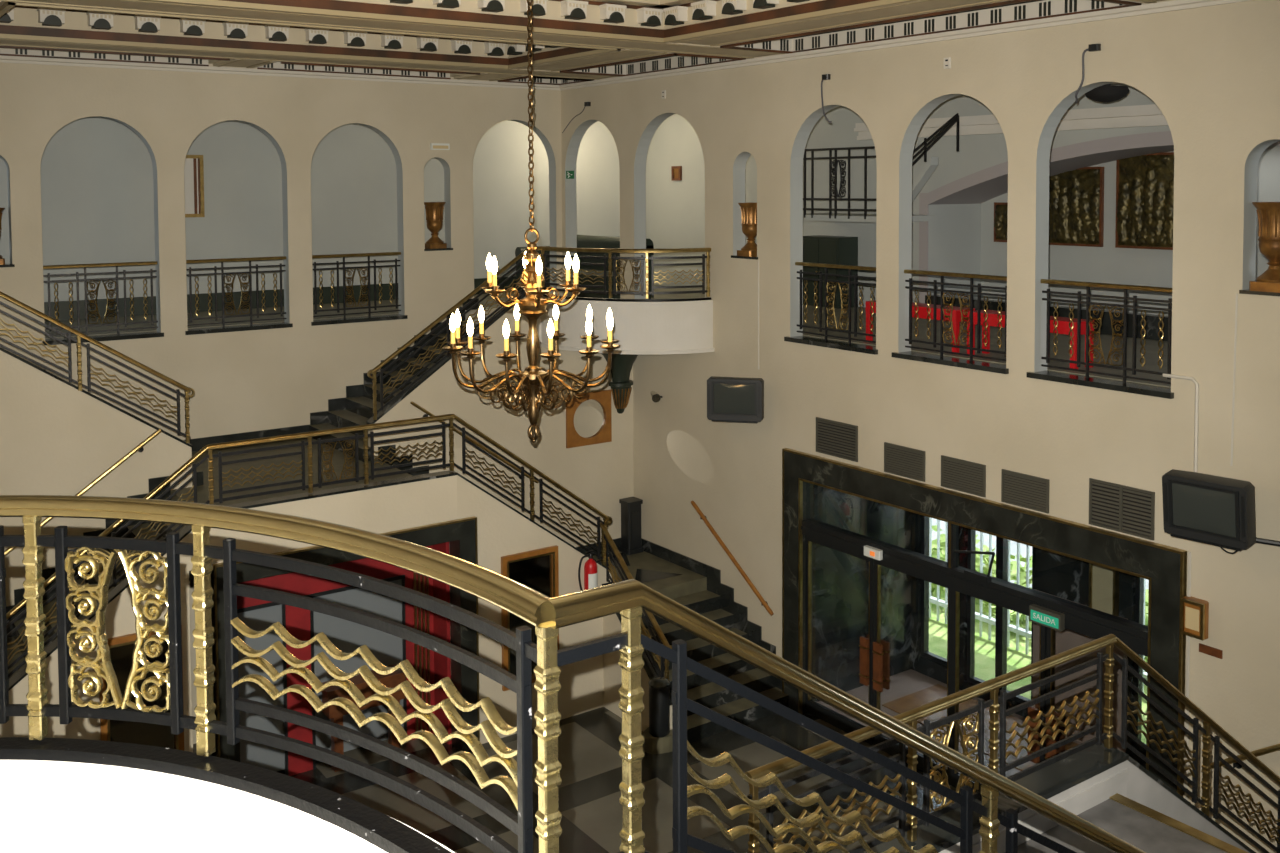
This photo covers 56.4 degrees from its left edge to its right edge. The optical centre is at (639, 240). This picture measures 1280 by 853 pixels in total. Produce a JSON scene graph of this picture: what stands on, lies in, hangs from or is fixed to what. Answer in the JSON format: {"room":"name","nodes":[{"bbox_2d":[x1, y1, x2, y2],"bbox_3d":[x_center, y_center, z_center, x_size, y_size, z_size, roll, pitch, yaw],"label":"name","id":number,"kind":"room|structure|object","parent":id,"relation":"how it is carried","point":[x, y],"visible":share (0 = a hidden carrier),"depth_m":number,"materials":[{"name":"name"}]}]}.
{"room":"theater lobby","nodes":[
{"label":"theater lobby","id":0,"kind":"room"},
{"bbox_2d":[0,496,196,743],"bbox_3d":[-6.576,3.611,12.216,3.870,4.155,0.120,-2,3,-35],"label":"wall","id":1,"kind":"structure","parent":0,"point":[15,569],"depth_m":12.43,"materials":[{"name":"beige paint"}]},
{"bbox_2d":[4,429,161,555],"bbox_3d":[-6.103,2.852,12.383,2.201,1.560,0.091,-2,3,-35],"label":"wall handrail","id":2,"kind":"object","parent":1,"relation":"attached to","point":[139,448],"visible":0.59,"depth_m":12.66,"materials":[{"name":"gold metal"}]},
{"bbox_2d":[0,63,562,439],"bbox_3d":[-5.288,1.387,15.369,10.360,8.300,0.200,-2,3,-35],"label":"wall","id":3,"kind":"structure","parent":0,"point":[264,379],"depth_m":15.50,"materials":[{"name":"beige paint"}]},
{"bbox_2d":[184,424,309,451],"bbox_3d":[-5.176,2.558,15.359,1.920,0.160,0.019,-2,3,-35],"label":"baseboard","id":4,"kind":"structure","parent":3,"relation":"attached to","point":[198,444],"depth_m":15.41,"materials":[{"name":"black stone"}]},
{"bbox_2d":[170,438,412,505],"bbox_3d":[-4.197,2.811,13.852,2.430,0.220,3.630,-2,3,-35],"label":"floor","id":5,"kind":"structure","parent":0,"point":[338,460],"depth_m":13.92,"materials":[{"name":"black stone"}]},
{"bbox_2d":[0,347,202,496],"bbox_3d":[-6.448,1.762,13.284,2.550,1.950,1.863,-2,3,-35],"label":"wall","id":6,"kind":"structure","parent":5,"relation":"on","point":[56,438],"depth_m":12.49,"materials":[{"name":"beige paint"}]},
{"bbox_2d":[0,291,194,442],"bbox_3d":[-5.946,1.258,12.495,2.462,2.025,0.059,-2,3,-35],"label":"stair railing","id":7,"kind":"object","parent":6,"relation":"on","point":[78,382],"visible":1,"depth_m":12.61,"materials":[{"name":"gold metal"}]},
{"bbox_2d":[309,290,529,461],"bbox_3d":[-2.843,1.628,15.855,2.550,1.950,1.863,-2,3,-35],"label":"wall","id":8,"kind":"structure","parent":5,"relation":"on","point":[438,391],"depth_m":15.37,"materials":[{"name":"black paint"}]},
{"bbox_2d":[367,246,541,419],"bbox_3d":[-2.285,1.121,15.105,2.462,2.025,0.059,-2,3,-35],"label":"stair railing","id":9,"kind":"object","parent":8,"relation":"on","point":[374,376],"visible":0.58,"depth_m":14.90,"materials":[{"name":"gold metal"}]},
{"bbox_2d":[0,117,619,301],"bbox_3d":[-6.415,-0.861,17.176,16.160,3.760,0.200,-2,3,-35],"label":"wall","id":10,"kind":"structure","parent":0,"point":[97,189],"depth_m":17.68,"materials":[{"name":"grey paint"}]},
{"bbox_2d":[184,155,204,217],"bbox_3d":[-6.497,-0.775,16.960,0.570,0.890,0.059,-2,3,-35],"label":"picture","id":11,"kind":"object","parent":10,"relation":"attached to","point":[194,165],"visible":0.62,"depth_m":17.05,"materials":[{"name":"gold metal"}]},
{"bbox_2d":[44,276,519,321],"bbox_3d":[-6.420,0.895,17.103,15.960,0.260,0.029,-2,3,-35],"label":"baseboard","id":12,"kind":"structure","parent":10,"relation":"attached to","point":[64,309],"depth_m":17.35,"materials":[{"name":"grey paint"}]},
{"bbox_2d":[211,475,456,564],"bbox_3d":[-3.105,2.847,12.322,2.630,0.515,0.130,-2,3,-35],"label":"wall","id":13,"kind":"structure","parent":0,"point":[432,501],"depth_m":12.45,"materials":[{"name":"beige paint"}]},
{"bbox_2d":[223,470,456,508],"bbox_3d":[-3.107,2.578,12.311,2.630,0.027,0.157,-2,3,-35],"label":"trim","id":14,"kind":"structure","parent":13,"relation":"on","point":[302,496],"depth_m":12.30,"materials":[{"name":"black stone"}]},
{"bbox_2d":[207,414,454,504],"bbox_3d":[-3.108,2.242,12.295,2.630,0.627,0.059,-2,3,-35],"label":"landing railing","id":15,"kind":"object","parent":14,"relation":"on","point":[365,428],"visible":1,"depth_m":12.23,"materials":[{"name":"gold metal"}]},
{"bbox_2d":[210,516,479,775],"bbox_3d":[-3.126,4.362,12.621,2.834,2.582,0.660,-2,3,-35],"label":"doorway","id":16,"kind":"structure","parent":13,"relation":"in","point":[347,636],"depth_m":12.82,"materials":[{"name":"wood"}]},
{"bbox_2d":[413,347,633,642],"bbox_3d":[-1.701,3.429,15.692,3.870,4.155,0.120,-2,3,-35],"label":"wall","id":17,"kind":"structure","parent":0,"point":[601,474],"depth_m":16.11,"materials":[{"name":"beige paint"}]},
{"bbox_2d":[566,390,611,447],"bbox_3d":[-0.693,2.424,16.268,0.720,0.720,0.043,-2,3,-35],"label":"round mirror","id":18,"kind":"object","parent":17,"relation":"attached to","point":[588,418],"visible":0.96,"depth_m":16.27,"materials":[{"name":"orange wood"}]},
{"bbox_2d":[574,399,604,437],"bbox_3d":[-0.699,2.424,16.275,0.530,0.530,0.001,-2,3,-35],"label":"mirror glass","id":19,"kind":"object","parent":18,"relation":"attached to","point":[589,418],"depth_m":16.28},
{"bbox_2d":[601,353,637,413],"bbox_3d":[-0.305,1.891,16.273,1.170,1.040,0.447,-2,3,-35],"label":"wall bracket","id":20,"kind":"object","parent":17,"relation":"attached to","point":[621,366],"visible":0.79,"depth_m":16.45,"materials":[{"name":"black metal"}]},
{"bbox_2d":[609,380,632,413],"bbox_3d":[-0.225,2.171,16.512,0.380,0.460,0.171,-2,3,-35],"label":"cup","id":21,"kind":"object","parent":20,"relation":"on","point":[621,389],"depth_m":16.47,"materials":[{"name":"grey paint"}]},
{"bbox_2d":[0,0,1165,80],"bbox_3d":[-0.756,-2.268,8.821,10.360,0.654,15.870,-2,3,-35],"label":"ceiling","id":22,"kind":"structure","parent":0,"point":[710,45],"depth_m":12.28,"materials":[{"name":"beige paint"}]},
{"bbox_2d":[0,2,620,68],"bbox_3d":[-3.466,-2.376,12.703,6.160,0.560,2.560,-2,3,-35],"label":"trim","id":23,"kind":"structure","parent":22,"relation":"attached to","point":[18,21],"depth_m":13.38,"materials":[{"name":"beige paint"}]},
{"bbox_2d":[145,0,915,42],"bbox_3d":[-0.968,-2.231,9.206,6.160,0.560,4.400,-2,3,-35],"label":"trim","id":24,"kind":"structure","parent":22,"relation":"attached to","point":[659,21],"depth_m":11.63,"materials":[{"name":"beige paint"}]},
{"bbox_2d":[443,0,619,442],"bbox_3d":[-0.826,-0.489,9.072,1.335,4.050,1.347,-2,3,-35],"label":"chandelier","id":25,"kind":"object","parent":22,"relation":"hanging from","point":[535,390],"visible":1,"depth_m":9.05,"materials":[{"name":"brown metal"}]},
{"bbox_2d":[45,285,1170,387],"bbox_3d":[0.019,1.417,9.219,17.260,0.140,20.770,-2,3,-35],"label":"floor","id":26,"kind":"structure","parent":0,"point":[1151,356],"depth_m":14.46,"materials":[{"name":"stone"}]},
{"bbox_2d":[515,235,653,298],"bbox_3d":[-0.945,0.416,19.274,0.940,0.965,2.670,-2,3,-35],"label":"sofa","id":27,"kind":"object","parent":26,"relation":"on","point":[583,241],"visible":0.17,"depth_m":19.10,"materials":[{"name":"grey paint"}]},
{"bbox_2d":[803,235,857,308],"bbox_3d":[2.766,0.446,17.561,0.428,1.020,0.790,-2,3,-35],"label":"base cabinet","id":28,"kind":"object","parent":26,"relation":"on","point":[839,250],"visible":0.64,"depth_m":17.32,"materials":[{"name":"grey paint"}]},
{"bbox_2d":[866,300,974,352],"bbox_3d":[3.056,0.928,13.103,0.300,0.455,1.290,-2,3,-35],"label":"bench","id":29,"kind":"object","parent":26,"relation":"on","point":[922,312],"visible":0.36,"depth_m":12.79,"materials":[{"name":"red fabric"}]},
{"bbox_2d":[967,310,1093,368],"bbox_3d":[3.884,0.976,11.944,0.300,0.455,1.280,-2,3,-35],"label":"bench","id":30,"kind":"object","parent":26,"relation":"on","point":[1063,322],"visible":0.52,"depth_m":11.57,"materials":[{"name":"red fabric"}]},
{"bbox_2d":[593,551,706,598],"bbox_3d":[-0.335,4.452,15.613,1.800,0.203,1.665,-2,3,-35],"label":"floor","id":31,"kind":"structure","parent":0,"point":[669,579],"depth_m":15.52,"materials":[{"name":"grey stone"}]},
{"bbox_2d":[619,497,643,554],"bbox_3d":[-0.122,3.948,16.546,0.260,0.725,0.250,-2,3,-35],"label":"pedestal","id":32,"kind":"object","parent":31,"relation":"on","point":[631,543],"visible":1,"depth_m":16.46,"materials":[{"name":"black stone"}]},
{"bbox_2d":[193,518,1148,852],"bbox_3d":[13.893,5.250,22.962,50.160,0.301,70.000,-2,3,-35],"label":"floor","id":33,"kind":"structure","parent":0,"point":[589,745],"depth_m":12.42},
{"bbox_2d":[0,476,210,751],"bbox_3d":[-5.512,4.154,11.742,2.240,3.100,1.920,-2,3,-35],"label":"wall","id":34,"kind":"structure","parent":33,"relation":"on","point":[119,613],"depth_m":11.24,"materials":[{"name":"beige paint"}]},
{"bbox_2d":[6,445,207,677],"bbox_3d":[-5.017,3.035,10.963,2.072,2.071,0.059,-2,3,-35],"label":"stair railing","id":35,"kind":"object","parent":34,"relation":"on","point":[203,450],"visible":0.34,"depth_m":11.06,"materials":[{"name":"gold metal"}]},
{"bbox_2d":[98,625,183,750],"bbox_3d":[-4.654,4.416,11.165,0.730,1.520,0.053,-2,3,-35],"label":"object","id":36,"kind":"object","parent":34,"relation":"attached to","point":[121,648],"visible":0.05,"depth_m":11.12,"materials":[{"name":"orange wood"}]},
{"bbox_2d":[109,641,174,748],"bbox_3d":[-4.664,4.416,11.178,0.580,1.370,0.004,-2,3,-35],"label":"mirror glass","id":37,"kind":"object","parent":36,"relation":"attached to","point":[157,735],"depth_m":11.14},
{"bbox_2d":[321,663,405,771],"bbox_3d":[-2.973,5.179,12.931,0.950,0.920,0.270,-2,3,-35],"label":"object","id":38,"kind":"structure","parent":33,"relation":"on","point":[335,713],"depth_m":12.79,"materials":[{"name":"red wood"}]},
{"bbox_2d":[378,445,611,743],"bbox_3d":[-1.711,4.013,14.452,2.240,3.100,1.920,-2,3,-35],"label":"wall","id":39,"kind":"structure","parent":33,"relation":"on","point":[502,530],"depth_m":13.56,"materials":[{"name":"beige paint"}]},
{"bbox_2d":[501,545,558,690],"bbox_3d":[-1.244,4.289,13.596,0.730,1.520,0.053,-2,3,-35],"label":"framed mirror","id":40,"kind":"object","parent":39,"relation":"attached to","point":[537,569],"visible":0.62,"depth_m":13.58,"materials":[{"name":"orange wood"}]},
{"bbox_2d":[509,554,551,675],"bbox_3d":[-1.254,4.289,13.610,0.580,1.370,0.004,-2,3,-35],"label":"mirror glass","id":41,"kind":"object","parent":40,"relation":"attached to","point":[534,571],"depth_m":13.59,"materials":[{"name":"grey"}]},
{"bbox_2d":[454,414,611,565],"bbox_3d":[-1.191,2.892,13.691,2.072,2.071,0.059,-2,3,-35],"label":"stair railing","id":42,"kind":"object","parent":39,"relation":"on","point":[607,520],"visible":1,"depth_m":13.64,"materials":[{"name":"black metal"}]},
{"bbox_2d":[602,565,787,753],"bbox_3d":[0.514,4.791,14.204,2.067,1.545,1.635,-2,3,-35],"label":"wall","id":43,"kind":"structure","parent":33,"relation":"on","point":[716,603],"depth_m":14.19,"materials":[{"name":"black stone"}]},
{"bbox_2d":[600,523,671,679],"bbox_3d":[-0.054,4.235,13.759,0.059,1.692,1.372,-2,3,-35],"label":"stair railing","id":44,"kind":"object","parent":43,"relation":"on","point":[605,536],"visible":0.52,"depth_m":13.82,"materials":[{"name":"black metal"}]},
{"bbox_2d":[648,676,669,736],"bbox_3d":[0.212,5.128,13.157,0.244,0.616,0.240,-2,3,-35],"label":"litter bin","id":45,"kind":"object","parent":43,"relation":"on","point":[659,689],"visible":1,"depth_m":13.06,"materials":[{"name":"black plastic"}]},
{"bbox_2d":[882,684,1078,770],"bbox_3d":[4.429,5.594,12.955,1.000,0.011,3.900,-2,3,-35],"label":"door mat","id":46,"kind":"object","parent":33,"relation":"on","point":[919,698],"visible":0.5,"depth_m":13.89,"materials":[{"name":"brown fabric"}]},
{"bbox_2d":[1127,756,1255,852],"bbox_3d":[3.952,4.340,6.527,2.240,3.100,1.920,-2,3,-35],"label":"wall","id":47,"kind":"structure","parent":33,"relation":"on","point":[1143,787],"depth_m":6.81,"materials":[{"name":"white paint"}]},
{"bbox_2d":[1113,638,1279,852],"bbox_3d":[3.446,3.162,7.202,2.072,2.068,0.052,-2,3,-35],"label":"stair railing","id":48,"kind":"object","parent":47,"relation":"on","point":[1208,722],"visible":1,"depth_m":7.09,"materials":[{"name":"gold metal"}]},
{"bbox_2d":[813,484,911,701],"bbox_3d":[2.767,3.822,14.848,2.000,3.400,0.170,-2,3,-35],"label":"wall","id":49,"kind":"structure","parent":0,"point":[840,579],"depth_m":14.65,"materials":[{"name":"black stone"}]},
{"bbox_2d":[646,83,1169,307],"bbox_3d":[6.056,-0.757,13.443,0.200,3.760,20.770,-2,3,-35],"label":"wall","id":50,"kind":"structure","parent":0,"point":[675,210],"depth_m":17.57,"materials":[{"name":"grey paint"}]},
{"bbox_2d":[803,113,958,222],"bbox_3d":[3.263,-0.951,16.207,1.106,1.369,3.215,-2,3,-35],"label":"railing","id":51,"kind":"object","parent":50,"relation":"attached to","point":[932,164],"visible":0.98,"depth_m":15.95,"materials":[{"name":"black metal"}]},
{"bbox_2d":[854,104,1167,139],"bbox_3d":[7.540,-1.317,11.037,0.139,0.240,15.170,-2,3,-35],"label":"trim","id":52,"kind":"structure","parent":50,"relation":"attached to","point":[1137,115],"depth_m":14.24,"materials":[{"name":"white paint"}]},
{"bbox_2d":[925,295,1167,340],"bbox_3d":[6.092,0.997,13.277,0.160,0.270,7.400,-2,3,-35],"label":"trim","id":53,"kind":"structure","parent":50,"relation":"attached to","point":[1152,329],"depth_m":14.00,"materials":[{"name":"black metal"}]},
{"bbox_2d":[561,0,1279,852],"bbox_3d":[3.457,1.500,11.864,0.200,8.300,15.670,-2,3,-35],"label":"wall","id":54,"kind":"structure","parent":0,"point":[1212,72],"depth_m":11.58,"materials":[{"name":"beige paint"}]},
{"bbox_2d":[0,0,1141,84],"bbox_3d":[-1.003,-2.231,9.255,9.860,0.565,14.480,-2,3,-35],"label":"trim","id":55,"kind":"structure","parent":54,"relation":"attached to","point":[1012,11],"depth_m":13.54,"materials":[{"name":"beige paint"}]},
{"bbox_2d":[465,294,714,354],"bbox_3d":[-0.790,1.033,16.194,1.661,0.688,3.660,-2,3,-35],"label":"balcony","id":56,"kind":"object","parent":54,"relation":"attached to","point":[683,325],"visible":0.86,"depth_m":15.06,"materials":[{"name":"white paint"}]},
{"bbox_2d":[541,246,710,298],"bbox_3d":[-0.256,0.403,15.284,2.296,0.627,0.511,0,3,14],"label":"balcony railing","id":57,"kind":"object","parent":56,"relation":"on","point":[544,256],"visible":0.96,"depth_m":15.08,"materials":[{"name":"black metal"}]},
{"bbox_2d":[0,0,1252,90],"bbox_3d":[-0.742,-1.896,8.907,9.860,0.075,15.370,-2,3,-35],"label":"trim","id":58,"kind":"structure","parent":54,"relation":"attached to","point":[1174,5],"depth_m":14.02,"materials":[{"name":"beige paint"}]},
{"bbox_2d":[0,248,1279,398],"bbox_3d":[-0.448,0.720,13.796,13.735,0.965,5.035,1,3,19],"label":"trim","id":59,"kind":"structure","parent":54,"relation":"attached to","point":[1116,385],"depth_m":12.68,"materials":[{"name":"black stone"}]},
{"bbox_2d":[43,261,157,335],"bbox_3d":[-6.521,0.713,14.460,1.290,0.882,0.054,-2,3,-35],"label":"railing","id":60,"kind":"object","parent":59,"relation":"on","point":[151,271],"visible":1,"depth_m":14.45,"materials":[{"name":"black metal"}]},
{"bbox_2d":[186,256,285,326],"bbox_3d":[-5.202,0.664,15.400,1.290,0.882,0.054,-2,3,-35],"label":"railing","id":61,"kind":"object","parent":59,"relation":"on","point":[215,268],"visible":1,"depth_m":15.38,"materials":[{"name":"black metal"}]},
{"bbox_2d":[312,252,400,318],"bbox_3d":[-3.880,0.615,16.343,1.300,0.882,0.054,-2,3,-35],"label":"railing","id":62,"kind":"object","parent":59,"relation":"on","point":[368,267],"visible":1,"depth_m":16.33,"materials":[{"name":"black metal"}]},
{"bbox_2d":[424,202,446,248],"bbox_3d":[-2.923,-0.222,16.991,0.323,0.655,0.323,-2,3,-35],"label":"urn","id":63,"kind":"object","parent":59,"relation":"on","point":[434,210],"visible":0.98,"depth_m":16.90,"materials":[{"name":"brown metal"}]},
{"bbox_2d":[737,203,756,256],"bbox_3d":[1.369,-0.141,14.706,0.323,0.655,0.323,-2,3,-35],"label":"urn","id":64,"kind":"object","parent":59,"relation":"on","point":[748,210],"visible":0.79,"depth_m":14.61,"materials":[{"name":"brown metal"}]},
{"bbox_2d":[795,262,875,343],"bbox_3d":[2.242,0.710,13.527,0.054,0.882,1.350,-2,3,-35],"label":"railing","id":65,"kind":"object","parent":59,"relation":"on","point":[849,267],"visible":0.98,"depth_m":13.53,"materials":[{"name":"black metal"}]},
{"bbox_2d":[904,269,1006,360],"bbox_3d":[3.224,0.767,12.152,0.054,0.882,1.370,-2,3,-35],"label":"railing","id":66,"kind":"object","parent":59,"relation":"on","point":[942,274],"visible":1,"depth_m":12.13,"materials":[{"name":"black metal"}]},
{"bbox_2d":[1041,279,1171,383],"bbox_3d":[4.208,0.824,10.774,0.054,0.882,1.360,-2,3,-35],"label":"railing","id":67,"kind":"object","parent":59,"relation":"on","point":[1088,285],"visible":1,"depth_m":10.74,"materials":[{"name":"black metal"}]},
{"bbox_2d":[1249,202,1279,292],"bbox_3d":[5.073,0.047,9.521,0.350,0.708,0.350,-2,3,-35],"label":"urn","id":68,"kind":"object","parent":59,"relation":"on","point":[1268,213],"visible":1,"depth_m":9.45,"materials":[{"name":"brown metal"}]},
{"bbox_2d":[1252,202,1279,268],"bbox_3d":[5.072,-0.041,9.517,0.350,0.533,0.350,-2,3,-35],"label":"bowl","id":69,"kind":"object","parent":68,"relation":"on","point":[1268,213],"depth_m":9.45,"materials":[{"name":"brown metal"}]},
{"bbox_2d":[576,538,706,576],"bbox_3d":[-0.246,4.271,15.666,1.577,0.160,1.662,-2,3,-35],"label":"baseboard","id":70,"kind":"structure","parent":54,"relation":"attached to","point":[681,560],"depth_m":16.11,"materials":[{"name":"black stone"}]},
{"bbox_2d":[707,376,763,422],"bbox_3d":[1.206,1.890,14.380,0.659,0.578,0.874,0,3,14],"label":"television","id":71,"kind":"object","parent":54,"relation":"attached to","point":[729,399],"visible":1,"depth_m":13.96,"materials":[{"name":"black plastic"}]},
{"bbox_2d":[816,417,857,461],"bbox_3d":[2.215,2.236,13.454,0.019,0.400,0.650,-2,3,-35],"label":"air vent","id":72,"kind":"object","parent":54,"relation":"in","point":[833,438],"visible":1,"depth_m":13.45,"materials":[{"name":"grey metal"}]},
{"bbox_2d":[884,442,924,481],"bbox_3d":[2.799,2.339,12.639,0.019,0.320,0.560,-2,3,-35],"label":"air vent","id":73,"kind":"object","parent":54,"relation":"in","point":[899,460],"visible":1,"depth_m":12.63,"materials":[{"name":"grey metal"}]},
{"bbox_2d":[941,455,985,496],"bbox_3d":[3.249,2.365,12.009,0.019,0.320,0.550,-2,3,-35],"label":"air vent","id":74,"kind":"object","parent":54,"relation":"in","point":[961,475],"visible":1,"depth_m":12.00,"materials":[{"name":"grey metal"}]},
{"bbox_2d":[782,448,1186,796],"bbox_3d":[3.231,4.087,12.221,0.230,3.102,4.984,-2,3,-35],"label":"door frame","id":75,"kind":"structure","parent":54,"relation":"in","point":[1161,641],"depth_m":12.16,"materials":[{"name":"black stone"}]},
{"bbox_2d":[1029,604,1064,631],"bbox_3d":[3.803,3.527,11.168,0.076,0.150,0.340,-2,3,-35],"label":"exit sign","id":76,"kind":"object","parent":75,"relation":"attached to","point":[1052,619],"visible":1,"depth_m":11.13,"materials":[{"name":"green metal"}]},
{"bbox_2d":[1001,469,1049,513],"bbox_3d":[3.679,2.390,11.408,0.019,0.320,0.530,-2,3,-35],"label":"air vent","id":77,"kind":"object","parent":54,"relation":"in","point":[1018,489],"visible":1,"depth_m":11.40,"materials":[{"name":"grey metal"}]},
{"bbox_2d":[1089,478,1154,539],"bbox_3d":[4.266,2.374,10.584,0.019,0.420,0.630,-2,3,-35],"label":"air vent","id":78,"kind":"object","parent":54,"relation":"in","point":[1112,506],"visible":1,"depth_m":10.57,"materials":[{"name":"grey metal"}]},
{"bbox_2d":[1180,596,1208,640],"bbox_3d":[4.653,3.159,10.001,0.115,0.300,0.200,-2,3,-35],"label":"framed picture","id":79,"kind":"object","parent":54,"relation":"attached to","point":[1194,612],"visible":1,"depth_m":9.96,"materials":[{"name":"orange wood"}]},
{"bbox_2d":[1162,469,1279,553],"bbox_3d":[4.689,2.159,9.367,1.050,0.609,0.527,2,3,40],"label":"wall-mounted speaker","id":80,"kind":"object","parent":54,"relation":"attached to","point":[1214,510],"visible":1,"depth_m":9.31,"materials":[{"name":"black plastic"}]},
{"bbox_2d":[911,512,1145,768],"bbox_3d":[5.106,3.887,13.122,0.200,3.400,5.700,-2,3,-35],"label":"wall","id":81,"kind":"structure","parent":0,"point":[1055,574],"depth_m":13.69,"materials":[{"name":"black stone"}]},
{"bbox_2d":[921,515,946,665],"bbox_3d":[3.773,3.936,14.969,0.090,2.750,0.570,-2,3,-35],"label":"window","id":82,"kind":"structure","parent":81,"relation":"in","point":[924,519],"depth_m":15.18,"materials":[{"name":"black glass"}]},
{"bbox_2d":[967,528,1032,703],"bbox_3d":[4.316,4.008,14.210,0.090,2.830,0.980,-2,3,-35],"label":"window","id":83,"kind":"structure","parent":81,"relation":"in","point":[1001,543],"depth_m":14.23,"materials":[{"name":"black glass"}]},
{"bbox_2d":[1032,589,1127,752],"bbox_3d":[4.881,4.807,13.295,0.019,1.550,1.180,-2,3,-35],"label":"door","id":84,"kind":"structure","parent":81,"relation":"attached to","point":[1065,640],"depth_m":13.26,"materials":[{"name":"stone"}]},
{"bbox_2d":[1089,563,1118,615],"bbox_3d":[5.040,3.445,12.958,0.069,1.300,0.320,-2,3,-35],"label":"wall panel","id":85,"kind":"object","parent":81,"relation":"attached to","point":[1103,581],"visible":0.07,"depth_m":12.96,"materials":[{"name":"beige paint"}]},
{"bbox_2d":[1133,576,1145,752],"bbox_3d":[5.473,4.160,12.596,0.070,2.600,0.500,-2,3,-35],"label":"window","id":86,"kind":"structure","parent":81,"relation":"in","point":[1139,583],"depth_m":12.77,"materials":[{"name":"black glass"}]},
{"bbox_2d":[939,760,1126,852],"bbox_3d":[1.547,4.395,5.878,2.630,3.075,0.160,-2,3,-35],"label":"wall","id":87,"kind":"structure","parent":0,"point":[1121,789],"depth_m":6.24,"materials":[{"name":"white paint"}]},
{"bbox_2d":[861,743,1128,852],"bbox_3d":[1.539,2.847,5.809,2.630,0.027,0.182,-2,3,-35],"label":"trim","id":88,"kind":"structure","parent":87,"relation":"on","point":[1049,781],"depth_m":6.19,"materials":[{"name":"black stone"}]},
{"bbox_2d":[745,634,1116,852],"bbox_3d":[1.529,2.512,5.806,2.630,0.623,0.052,-2,3,-35],"label":"landing railing","id":89,"kind":"object","parent":88,"relation":"on","point":[910,717],"visible":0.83,"depth_m":5.84,"materials":[{"name":"gold metal"}]},
{"bbox_2d":[957,768,1128,852],"bbox_3d":[1.590,2.946,5.743,2.630,0.060,0.012,-2,3,-35],"label":"trim","id":90,"kind":"structure","parent":87,"relation":"attached to","point":[1035,820],"depth_m":6.23,"materials":[{"name":"grey stone"}]},
{"bbox_2d":[938,146,1279,315],"bbox_3d":[6.710,-0.769,13.645,1.100,3.760,8.000,-2,3,-35],"label":"wall","id":91,"kind":"structure","parent":0,"point":[966,244],"depth_m":15.60,"materials":[{"name":"grey paint"}]},
{"bbox_2d":[1049,167,1103,246],"bbox_3d":[5.629,-0.451,15.696,0.096,1.030,0.990,-2,3,-35],"label":"painting","id":92,"kind":"object","parent":91,"relation":"attached to","point":[1076,197],"visible":0.8,"depth_m":15.57,"materials":[{"name":"gold wood"}]},
{"bbox_2d":[919,131,1279,303],"bbox_3d":[6.543,-0.064,13.555,1.120,2.360,7.760,-2,3,-35],"label":"trim","id":93,"kind":"structure","parent":91,"relation":"attached to","point":[979,187],"depth_m":15.32,"materials":[{"name":"grey paint"}]},
{"bbox_2d":[1115,152,1173,249],"bbox_3d":[6.329,-0.490,14.713,0.096,1.190,1.020,-2,3,-35],"label":"painting","id":94,"kind":"object","parent":91,"relation":"attached to","point":[1144,183],"visible":0.78,"depth_m":14.79,"materials":[{"name":"gold wood"}]},
{"bbox_2d":[1018,798,1226,852],"bbox_3d":[2.624,3.206,4.305,2.430,0.220,3.630,-2,3,-35],"label":"floor","id":95,"kind":"structure","parent":0,"point":[1150,835],"depth_m":6.05,"materials":[{"name":"grey stone"}]},
{"bbox_2d":[1110,793,1247,852],"bbox_3d":[3.058,3.035,5.739,0.070,0.028,1.730,-2,3,-35],"label":"stair nosing","id":96,"kind":"object","parent":95,"relation":"attached to","point":[1145,810],"depth_m":6.14,"materials":[{"name":"gold metal"}]},
{"bbox_3d":[1.397,2.216,2.304,2.550,1.950,1.863,-2,3,-35],"label":"staircase","id":97,"kind":"structure","parent":95,"relation":"on","visible":0},
{"bbox_2d":[548,579,1145,852],"bbox_3d":[0.834,1.650,3.005,2.462,2.025,0.059,-2,3,-35],"label":"stair railing","id":98,"kind":"object","parent":97,"relation":"on","point":[627,598],"visible":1,"depth_m":2.54,"materials":[{"name":"gold metal"}]},
{"label":"outside","id":99,"kind":"structure","parent":0,"visible":0},
{"bbox_2d":[929,593,1146,743],"bbox_3d":[5.862,5.516,14.775,2.750,0.030,18.000,-2,3,-35],"label":"lawn","id":100,"kind":"structure","parent":99,"point":[984,648],"depth_m":15.92,"materials":[{"name":"green plant"}]},
{"bbox_2d":[929,517,1146,692],"bbox_3d":[6.125,4.115,14.290,0.080,2.830,9.000,-2,3,-35],"label":"fence","id":101,"kind":"object","parent":100,"relation":"on","point":[988,619],"visible":0.07,"depth_m":16.21,"materials":[{"name":"white metal"}]},
{"bbox_2d":[931,525,1148,671],"bbox_3d":[6.722,5.031,14.734,0.996,1.063,11.241,-2,3,-35],"label":"hedge","id":102,"kind":"object","parent":100,"relation":"on","point":[1013,565],"visible":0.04,"depth_m":16.92,"materials":[{"name":"green plant"}]},
{"bbox_3d":[0.274,4.007,2.628,3.870,4.155,0.120,-2,3,-35],"label":"wall","id":103,"kind":"structure","parent":0,"visible":0},
{"bbox_2d":[0,737,454,852],"bbox_3d":[-0.661,1.675,1.913,1.661,0.688,3.660,-2,3,-35],"label":"floor","id":104,"kind":"structure","parent":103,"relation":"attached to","point":[58,795],"depth_m":2.93,"materials":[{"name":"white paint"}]},
{"bbox_2d":[0,495,561,852],"bbox_3d":[-1.203,0.972,2.764,2.294,0.626,0.510,0,3,14],"label":"balcony railing","id":105,"kind":"object","parent":104,"relation":"on","point":[530,605],"visible":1,"depth_m":2.85,"materials":[{"name":"gold metal"}]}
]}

